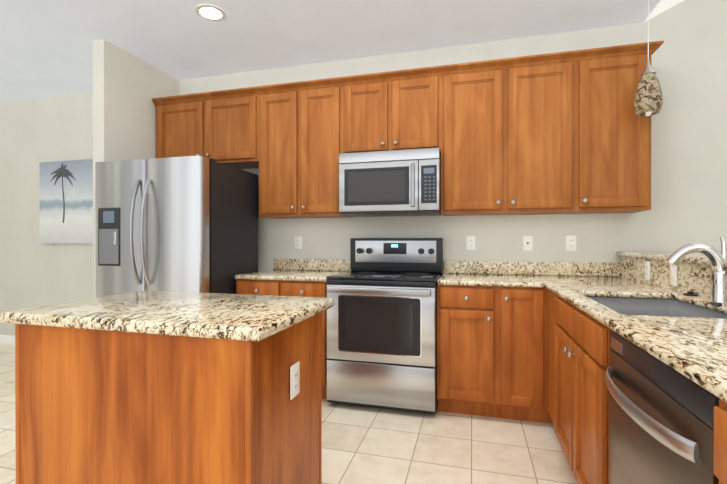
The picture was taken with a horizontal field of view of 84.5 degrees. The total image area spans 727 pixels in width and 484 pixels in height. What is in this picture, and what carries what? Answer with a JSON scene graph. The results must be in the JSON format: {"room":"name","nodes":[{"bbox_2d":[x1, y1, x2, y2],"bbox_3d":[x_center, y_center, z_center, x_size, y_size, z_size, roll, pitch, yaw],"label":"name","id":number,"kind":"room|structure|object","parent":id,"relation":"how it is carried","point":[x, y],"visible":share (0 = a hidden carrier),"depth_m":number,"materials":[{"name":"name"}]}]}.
{"room":"kitchen","nodes":[
{"label":"kitchen","id":0,"kind":"room"},
{"bbox_2d":[93,39,178,297],"bbox_3d":[-1.971,-0.212,3.540,0.112,2.740,0.829,0,0,15],"label":"wall","id":1,"kind":"structure","parent":0,"point":[127,87],"depth_m":3.29,"materials":[{"name":"paint"}]},
{"bbox_2d":[0,344,576,483],"bbox_3d":[-1.139,1.193,0.184,11.600,0.050,7.120,0,0,15],"label":"floor","id":2,"kind":"structure","parent":0,"point":[365,445],"depth_m":2.26,"materials":[{"name":"tile"}]},
{"bbox_2d":[0,290,334,483],"bbox_3d":[-0.709,0.706,1.599,1.032,0.916,0.662,0,0,15],"label":"kitchen island","id":3,"kind":"object","parent":2,"relation":"on","point":[154,387],"visible":1,"depth_m":1.34,"materials":[{"name":"brown wood"}]},
{"bbox_2d":[95,156,257,297],"bbox_3d":[-1.466,0.281,3.172,0.930,1.756,0.850,0,0,15],"label":"refrigerator","id":4,"kind":"object","parent":2,"relation":"on","point":[183,224],"visible":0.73,"depth_m":2.86,"materials":[{"name":"silver metal"}]},
{"bbox_2d":[236,279,326,398],"bbox_3d":[-0.538,0.721,3.242,0.755,0.876,0.658,0,0,15],"label":"base cabinet","id":5,"kind":"object","parent":2,"relation":"on","point":[285,288],"visible":0.25,"depth_m":2.93,"materials":[{"name":"brown wood"}]},
{"bbox_2d":[234,269,346,281],"bbox_3d":[-0.537,0.267,3.247,0.754,0.031,0.643,0,0,15],"label":"countertop","id":6,"kind":"structure","parent":5,"relation":"on","point":[287,275],"depth_m":3.02,"materials":[{"name":"stone"}]},
{"bbox_2d":[326,238,442,413],"bbox_3d":[0.182,0.564,2.991,0.759,1.190,0.718,0,0,15],"label":"range","id":7,"kind":"object","parent":2,"relation":"on","point":[381,335],"visible":1,"depth_m":2.71,"materials":[{"name":"silver metal"}]},
{"bbox_2d":[437,284,500,417],"bbox_3d":[0.754,0.722,2.906,0.381,0.876,0.628,0,0,15],"label":"base cabinet","id":8,"kind":"object","parent":2,"relation":"on","point":[491,351],"depth_m":2.61,"materials":[{"name":"brown wood"}]},
{"bbox_2d":[501,287,544,422],"bbox_3d":[1.069,0.722,2.821,0.272,0.876,0.628,0,0,15],"label":"base cabinet","id":9,"kind":"object","parent":2,"relation":"on","point":[522,308],"depth_m":2.53,"materials":[{"name":"brown wood"}]},
{"bbox_2d":[545,288,552,423],"bbox_3d":[1.478,0.722,2.710,0.693,0.876,0.628,0,0,15],"label":"base cabinet","id":10,"kind":"object","parent":2,"relation":"on","point":[548,419],"depth_m":2.50,"materials":[{"name":"brown wood"}]},
{"bbox_2d":[437,273,537,287],"bbox_3d":[0.875,0.268,2.858,0.637,0.031,0.654,0,0,15],"label":"countertop","id":11,"kind":"structure","parent":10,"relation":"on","point":[463,279],"depth_m":2.63,"materials":[{"name":"stone"}]},
{"bbox_2d":[605,330,718,483],"bbox_3d":[1.015,0.729,0.994,0.668,0.873,0.611,0,0,15],"label":"dishwasher","id":12,"kind":"object","parent":2,"relation":"on","point":[661,422],"visible":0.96,"depth_m":1.00,"materials":[{"name":"silver metal"}]},
{"bbox_2d":[714,399,726,483],"bbox_3d":[0.890,0.729,0.422,0.630,0.876,0.546,0,0,15],"label":"base cabinet","id":13,"kind":"object","parent":2,"relation":"on","point":[720,412],"depth_m":0.72,"materials":[{"name":"brown wood"}]},
{"bbox_2d":[530,275,726,402],"bbox_3d":[1.192,0.380,1.574,0.650,0.248,2.968,0,0,15],"label":"countertop","id":14,"kind":"structure","parent":13,"relation":"on","point":[684,335],"depth_m":1.34,"materials":[{"name":"stone"}]},
{"bbox_2d":[683,291,697,295],"bbox_3d":[1.557,0.245,1.905,0.056,0.019,0.056,0,0,15],"label":"cap","id":15,"kind":"object","parent":14,"relation":"on","point":[689,293],"visible":1,"depth_m":1.89,"materials":[{"name":"black plastic"}]},
{"bbox_2d":[666,236,726,305],"bbox_3d":[1.381,0.116,1.652,0.224,0.279,0.072,0,0,15],"label":"faucet","id":16,"kind":"object","parent":14,"relation":"on","point":[718,276],"visible":1,"depth_m":1.63,"materials":[{"name":"silver metal"}]},
{"bbox_2d":[0,0,683,102],"bbox_3d":[-0.578,-2.258,2.239,11.600,1.360,2.600,0,0,15],"label":"ceiling","id":17,"kind":"structure","parent":0,"point":[46,48],"depth_m":2.98,"materials":[{"name":"paint"}]},
{"bbox_2d":[195,4,225,20],"bbox_3d":[-1.050,-1.575,2.753,0.200,0.007,0.200,0,0,15],"label":"recessed light","id":18,"kind":"object","parent":17,"relation":"in","point":[210,12],"visible":1,"depth_m":2.74,"materials":[{"name":"white"}]},
{"bbox_2d":[634,0,662,116],"bbox_3d":[1.767,-1.188,2.482,0.150,0.783,0.150,0,0,15],"label":"pendant lamp","id":19,"kind":"object","parent":17,"relation":"hanging from","point":[648,99],"visible":1,"depth_m":2.44,"materials":[{"name":"multicoloured glass"}]},
{"bbox_2d":[0,0,726,335],"bbox_3d":[-0.221,-0.992,3.555,11.600,4.300,0.120,0,0,15],"label":"wall","id":20,"kind":"structure","parent":0,"point":[689,149],"depth_m":3.17,"materials":[{"name":"paint"}]},
{"bbox_2d":[0,335,14,344],"bbox_3d":[-0.239,1.108,3.497,11.600,0.100,0.013,0,0,15],"label":"baseboard","id":21,"kind":"structure","parent":20,"relation":"attached to","point":[7,339],"depth_m":4.52,"materials":[{"name":"white"}]},
{"bbox_2d":[39,159,92,243],"bbox_3d":[-3.091,-0.424,4.246,0.900,0.880,0.050,0,0,15],"label":"picture","id":22,"kind":"object","parent":20,"relation":"attached to","point":[66,201],"visible":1,"depth_m":4.25,"materials":[{"name":"paper"}]},
{"bbox_2d":[152,86,259,168],"bbox_3d":[-1.343,-0.984,3.628,1.043,0.602,0.323,0,0,15],"label":"upper cabinet","id":23,"kind":"object","parent":20,"relation":"attached to","point":[223,126],"depth_m":3.46,"materials":[{"name":"brown wood"}]},
{"bbox_2d":[295,236,301,248],"bbox_3d":[-0.586,0.008,3.590,0.072,0.116,0.008,0,0,15],"label":"electrical outlet","id":24,"kind":"object","parent":20,"relation":"attached to","point":[298,242],"visible":1,"depth_m":3.59,"materials":[{"name":"white plastic"}]},
{"bbox_2d":[256,77,350,218],"bbox_3d":[-0.484,-0.748,3.395,0.737,1.072,0.323,0,0,15],"label":"upper cabinet","id":25,"kind":"object","parent":20,"relation":"attached to","point":[302,123],"depth_m":3.24,"materials":[{"name":"brown wood"}]},
{"bbox_2d":[273,258,350,270],"bbox_3d":[-0.455,0.200,3.549,0.754,0.100,0.019,0,0,15],"label":"backsplash","id":26,"kind":"structure","parent":20,"relation":"attached to","point":[278,263],"depth_m":3.54,"materials":[{"name":"stone"}]},
{"bbox_2d":[344,65,443,152],"bbox_3d":[0.241,-0.983,3.198,0.765,0.602,0.323,0,0,15],"label":"upper cabinet","id":27,"kind":"object","parent":20,"relation":"attached to","point":[400,109],"depth_m":3.03,"materials":[{"name":"brown wood"}]},
{"bbox_2d":[339,147,441,216],"bbox_3d":[0.226,-0.446,3.147,0.759,0.467,0.433,0,0,15],"label":"microwave","id":28,"kind":"object","parent":27,"relation":"attached to","point":[406,182],"visible":1,"depth_m":2.96,"materials":[{"name":"silver metal"}]},
{"bbox_2d":[466,236,474,249],"bbox_3d":[0.858,0.009,3.197,0.072,0.116,0.008,0,0,15],"label":"electrical outlet","id":29,"kind":"object","parent":20,"relation":"attached to","point":[470,242],"visible":1,"depth_m":3.20,"materials":[{"name":"white plastic"}]},
{"bbox_2d":[440,50,579,215],"bbox_3d":[1.045,-0.747,2.980,0.902,1.072,0.323,0,0,15],"label":"upper cabinet","id":30,"kind":"object","parent":20,"relation":"attached to","point":[567,132],"depth_m":2.81,"materials":[{"name":"brown wood"}]},
{"bbox_2d":[523,236,532,250],"bbox_3d":[1.267,0.009,3.087,0.072,0.116,0.007,0,0,15],"label":"outlet","id":31,"kind":"object","parent":20,"relation":"attached to","point":[527,243],"visible":1,"depth_m":3.08,"materials":[{"name":"white plastic"}]},
{"bbox_2d":[444,261,616,276],"bbox_3d":[1.262,0.176,3.081,1.267,0.150,0.020,0,0,15],"label":"backsplash","id":32,"kind":"structure","parent":20,"relation":"attached to","point":[473,267],"depth_m":3.06,"materials":[{"name":"stone"}]},
{"bbox_2d":[566,236,575,250],"bbox_3d":[1.559,0.009,3.007,0.072,0.116,0.008,0,0,15],"label":"electrical outlet","id":33,"kind":"object","parent":20,"relation":"attached to","point":[570,243],"visible":1,"depth_m":3.00,"materials":[{"name":"white plastic"}]},
{"bbox_2d":[572,41,655,213],"bbox_3d":[1.697,-0.746,2.803,0.448,1.072,0.323,0,0,15],"label":"upper cabinet","id":34,"kind":"object","parent":20,"relation":"attached to","point":[615,142],"depth_m":2.66,"materials":[{"name":"brown wood"}]},
{"bbox_2d":[617,256,711,297],"bbox_3d":[1.499,0.181,1.500,0.020,0.150,2.948,0,0,15],"label":"backsplash","id":35,"kind":"structure","parent":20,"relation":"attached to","point":[695,278],"depth_m":2.20,"materials":[{"name":"stone"}]},
{"bbox_2d":[645,261,650,280],"bbox_3d":[1.743,0.176,2.456,0.008,0.116,0.072,0,0,15],"label":"outlet","id":36,"kind":"object","parent":35,"relation":"attached to","point":[647,270],"visible":0.98,"depth_m":2.44,"materials":[{"name":"white plastic"}]},
{"bbox_2d":[670,264,677,286],"bbox_3d":[1.656,0.177,2.137,0.008,0.116,0.072,0,0,15],"label":"switch","id":37,"kind":"object","parent":35,"relation":"attached to","point":[673,275],"visible":0.96,"depth_m":2.13,"materials":[{"name":"white plastic"}]},
{"bbox_3d":[1.577,0.635,1.480,0.138,1.058,2.948,0,0,15],"label":"wall","id":38,"kind":"structure","parent":0,"visible":0},
{"bbox_2d":[616,251,726,265],"bbox_3d":[1.631,0.089,1.448,0.358,0.034,2.978,0,0,15],"label":"bar","id":39,"kind":"object","parent":38,"relation":"on","point":[697,258],"visible":0.77,"depth_m":2.27,"materials":[{"name":"stone"}]}
]}

